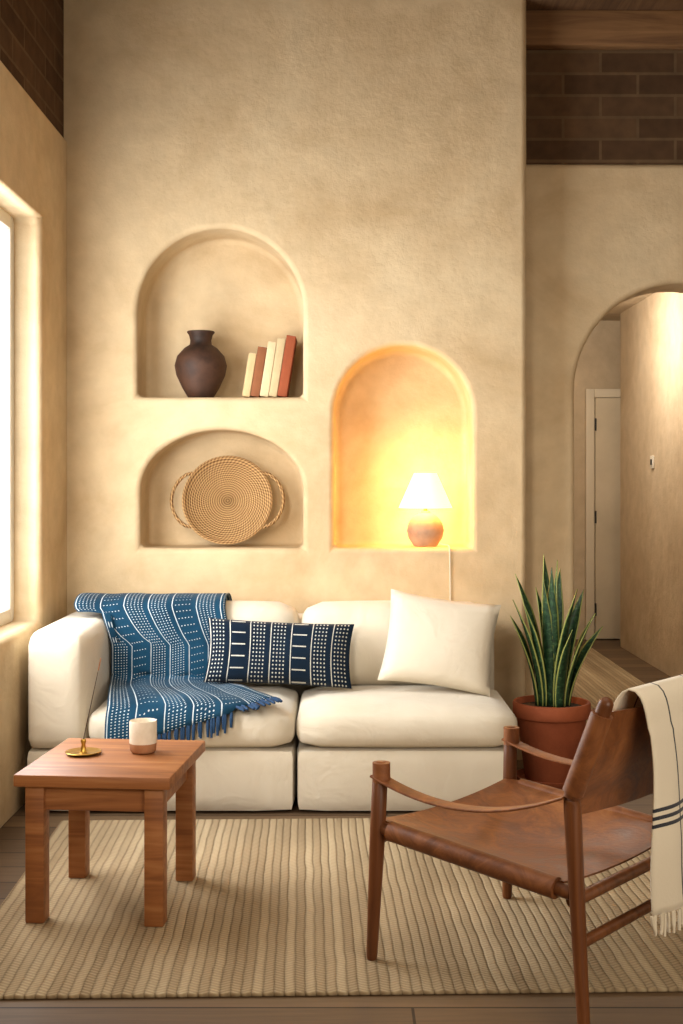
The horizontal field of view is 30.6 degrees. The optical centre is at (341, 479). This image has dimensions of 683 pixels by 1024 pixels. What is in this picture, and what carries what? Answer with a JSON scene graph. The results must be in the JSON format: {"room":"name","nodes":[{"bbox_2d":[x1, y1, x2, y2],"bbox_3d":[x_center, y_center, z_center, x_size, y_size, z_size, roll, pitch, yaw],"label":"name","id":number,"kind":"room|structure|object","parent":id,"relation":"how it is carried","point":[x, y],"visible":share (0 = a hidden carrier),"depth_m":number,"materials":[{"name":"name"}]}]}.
{"room":"living room","nodes":[
{"label":"living room","id":0,"kind":"room"},
{"bbox_2d":[0,0,63,137],"bbox_3d":[-1.442,-1.958,2.275,0.305,0.755,8.150,0,0,0],"label":"brick wall","id":1,"kind":"structure","parent":0,"point":[31,31],"depth_m":5.32,"materials":[{"name":"brown brick"}]},
{"bbox_2d":[0,61,66,827],"bbox_3d":[-1.434,-0.090,2.275,0.320,2.981,8.150,0,0,0],"label":"wall","id":2,"kind":"structure","parent":0,"point":[33,154],"depth_m":5.30,"materials":[{"name":"paint"}]},
{"bbox_2d":[0,207,13,625],"bbox_3d":[-1.414,-0.257,4.475,0.050,1.746,1.690,0,0,0],"label":"window","id":3,"kind":"structure","parent":2,"relation":"in","point":[6,221],"depth_m":5.25,"materials":[{"name":"beige"}]},
{"bbox_2d":[64,0,525,759],"bbox_3d":[-0.232,-0.468,6.075,2.185,3.735,0.550,0,0,0],"label":"wall","id":4,"kind":"structure","parent":0,"point":[346,179],"depth_m":5.80,"materials":[{"name":"paint"}]},
{"bbox_2d":[175,330,226,396],"bbox_3d":[-0.667,-0.545,5.928,0.248,0.318,0.248,0,0,0],"label":"vase","id":5,"kind":"object","parent":4,"relation":"on","point":[200,367],"visible":0.91,"depth_m":5.85,"materials":[{"name":"ceramic"}]},
{"bbox_2d":[170,456,284,544],"bbox_3d":[-0.542,0.093,5.943,0.548,0.421,0.128,0,0,3],"label":"basket tray","id":6,"kind":"object","parent":4,"relation":"attached to","point":[226,500],"visible":1,"depth_m":5.95,"materials":[{"name":"beige wicker"}]},
{"bbox_2d":[242,335,296,396],"bbox_3d":[-0.339,-0.533,5.930,0.252,0.291,0.170,0,0,0],"label":"books","id":7,"kind":"object","parent":4,"relation":"on","point":[268,371],"visible":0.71,"depth_m":5.84,"materials":[{"name":"paper"}]},
{"bbox_2d":[399,473,451,546],"bbox_3d":[0.398,0.141,5.928,0.256,0.348,0.256,0,0,0],"label":"lamp","id":8,"kind":"object","parent":4,"relation":"on","point":[425,491],"visible":1,"depth_m":5.86,"materials":[{"name":"fabric"}]},
{"bbox_2d":[438,544,450,600],"bbox_3d":[0.468,0.553,5.894,0.081,0.495,0.209,0,0,0],"label":"lamp cord","id":9,"kind":"object","parent":8,"relation":"attached to","point":[438,544],"depth_m":5.79,"materials":[{"name":"white plastic"}]},
{"bbox_2d":[0,639,682,1023],"bbox_3d":[0.926,1.360,4.500,5.200,0.120,12.600,0,0,0],"label":"floor","id":10,"kind":"structure","parent":0,"point":[605,1007],"depth_m":3.09,"materials":[{"name":"brown wood"}]},
{"bbox_2d":[27,593,516,810],"bbox_3d":[-0.274,0.897,5.277,1.933,0.799,1.003,0,0,0],"label":"sofa","id":11,"kind":"object","parent":10,"relation":"on","point":[266,744],"visible":0.75,"depth_m":4.87,"materials":[{"name":"fabric"}]},
{"bbox_2d":[74,593,282,739],"bbox_3d":[-0.689,0.794,5.251,0.921,0.593,0.946,0,0,0],"label":"throw blanket","id":12,"kind":"object","parent":11,"relation":"on","point":[153,649],"depth_m":5.22,"materials":[{"name":"blue fabric"}]},
{"bbox_2d":[203,618,353,688],"bbox_3d":[-0.261,0.726,5.245,0.624,0.289,0.171,0,0,4],"label":"lumbar pillow","id":13,"kind":"object","parent":11,"relation":"on","point":[240,651],"visible":1,"depth_m":5.19,"materials":[{"name":"blue fabric"}]},
{"bbox_2d":[378,589,500,696],"bbox_3d":[0.411,0.678,5.225,0.514,0.435,0.195,0,0,6],"label":"pillow","id":14,"kind":"object","parent":11,"relation":"on","point":[431,641],"visible":1,"depth_m":5.16,"materials":[{"name":"fabric"}]},
{"bbox_2d":[0,818,682,998],"bbox_3d":[0.319,1.294,3.962,2.715,0.011,1.615,0,0,-2],"label":"rug","id":15,"kind":"object","parent":10,"relation":"on","point":[271,907],"visible":0.87,"depth_m":3.59,"materials":[{"name":"fabric"}]},
{"bbox_2d":[14,738,204,926],"bbox_3d":[-0.696,1.069,3.845,0.460,0.437,0.520,0,0,5],"label":"side table","id":16,"kind":"object","parent":15,"relation":"on","point":[115,778],"visible":0.91,"depth_m":3.63,"materials":[{"name":"brown wood"}]},
{"bbox_2d":[65,658,101,755],"bbox_3d":[-0.798,0.699,3.875,0.116,0.300,0.112,0,0,0],"label":"holder","id":17,"kind":"object","parent":16,"relation":"on","point":[83,750],"visible":1,"depth_m":3.87,"materials":[{"name":"gold metal"}]},
{"bbox_2d":[129,718,156,753],"bbox_3d":[-0.619,0.799,3.900,0.085,0.099,0.085,0,0,0],"label":"cup","id":18,"kind":"object","parent":16,"relation":"on","point":[142,731],"visible":1,"depth_m":3.87,"materials":[{"name":"ceramic"}]},
{"bbox_2d":[366,674,682,1023],"bbox_3d":[0.599,0.898,3.356,0.815,0.803,0.706,0,0,41],"label":"chair","id":19,"kind":"object","parent":15,"relation":"on","point":[535,837],"visible":1,"depth_m":3.10,"materials":[{"name":"brown leather"}]},
{"bbox_2d":[510,554,602,789],"bbox_3d":[0.904,0.811,5.358,0.367,0.975,0.332,0,0,37],"label":"snake plant","id":20,"kind":"object","parent":10,"relation":"on","point":[551,720],"visible":0.96,"depth_m":5.30,"materials":[{"name":"green plant"}]},
{"bbox_2d":[574,646,644,722],"bbox_3d":[1.551,1.295,8.125,0.750,0.008,3.150,0,0,0],"label":"rug","id":21,"kind":"object","parent":10,"relation":"on","point":[598,677],"visible":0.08,"depth_m":8.05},
{"bbox_2d":[574,321,619,638],"bbox_3d":[2.101,-0.025,10.280,2.850,2.850,0.160,0,0,0],"label":"wall","id":22,"kind":"structure","parent":0,"point":[598,366],"depth_m":10.20,"materials":[{"name":"paint"}]},
{"bbox_2d":[585,389,619,639],"bbox_3d":[2.456,0.280,10.156,0.940,2.040,0.058,0,0,0],"label":"hall door","id":23,"kind":"structure","parent":22,"relation":"in","point":[607,401],"depth_m":10.14,"materials":[{"name":"beige wood"}]},
{"bbox_2d":[526,164,682,695],"bbox_3d":[1.776,-0.061,6.160,1.900,2.922,0.320,0,0,0],"label":"wall","id":24,"kind":"structure","parent":0,"point":[600,237],"depth_m":6.00,"materials":[{"name":"paint"}]},
{"bbox_2d":[526,50,682,163],"bbox_3d":[1.776,-1.929,6.168,1.900,0.813,0.305,0,0,0],"label":"brick wall","id":25,"kind":"structure","parent":0,"point":[583,106],"depth_m":6.01,"materials":[{"name":"brown brick"}]},
{"bbox_2d":[526,0,682,9],"bbox_3d":[0.526,-2.295,2.300,4.400,0.120,8.200,0,0,0],"label":"ceiling","id":26,"kind":"structure","parent":0,"point":[530,4],"depth_m":5.88,"materials":[{"name":"brown wood"}]},
{"bbox_2d":[526,10,682,49],"bbox_3d":[1.794,-2.151,5.978,1.865,0.168,0.075,0,0,0],"label":"beam","id":27,"kind":"structure","parent":26,"relation":"attached to","point":[545,29],"depth_m":5.94,"materials":[{"name":"brown wood"}]},
{"bbox_2d":[601,293,653,320],"bbox_3d":[2.101,-1.375,8.340,2.850,0.150,4.040,0,0,0],"label":"ceiling","id":28,"kind":"structure","parent":0,"point":[614,314],"depth_m":9.42,"materials":[{"name":"paint"}]},
{"bbox_2d":[620,292,682,676],"bbox_3d":[2.261,-0.025,8.035,0.170,2.850,3.430,0,0,0],"label":"wall","id":29,"kind":"structure","parent":0,"point":[651,330],"depth_m":8.80,"materials":[{"name":"paint"}]},
{"bbox_2d":[650,456,653,468],"bbox_3d":[2.167,-0.125,8.730,0.017,0.090,0.080,0,0,0],"label":"switch","id":30,"kind":"object","parent":29,"relation":"attached to","point":[651,457],"visible":1,"depth_m":8.71,"materials":[{"name":"beige plastic"}]}
]}

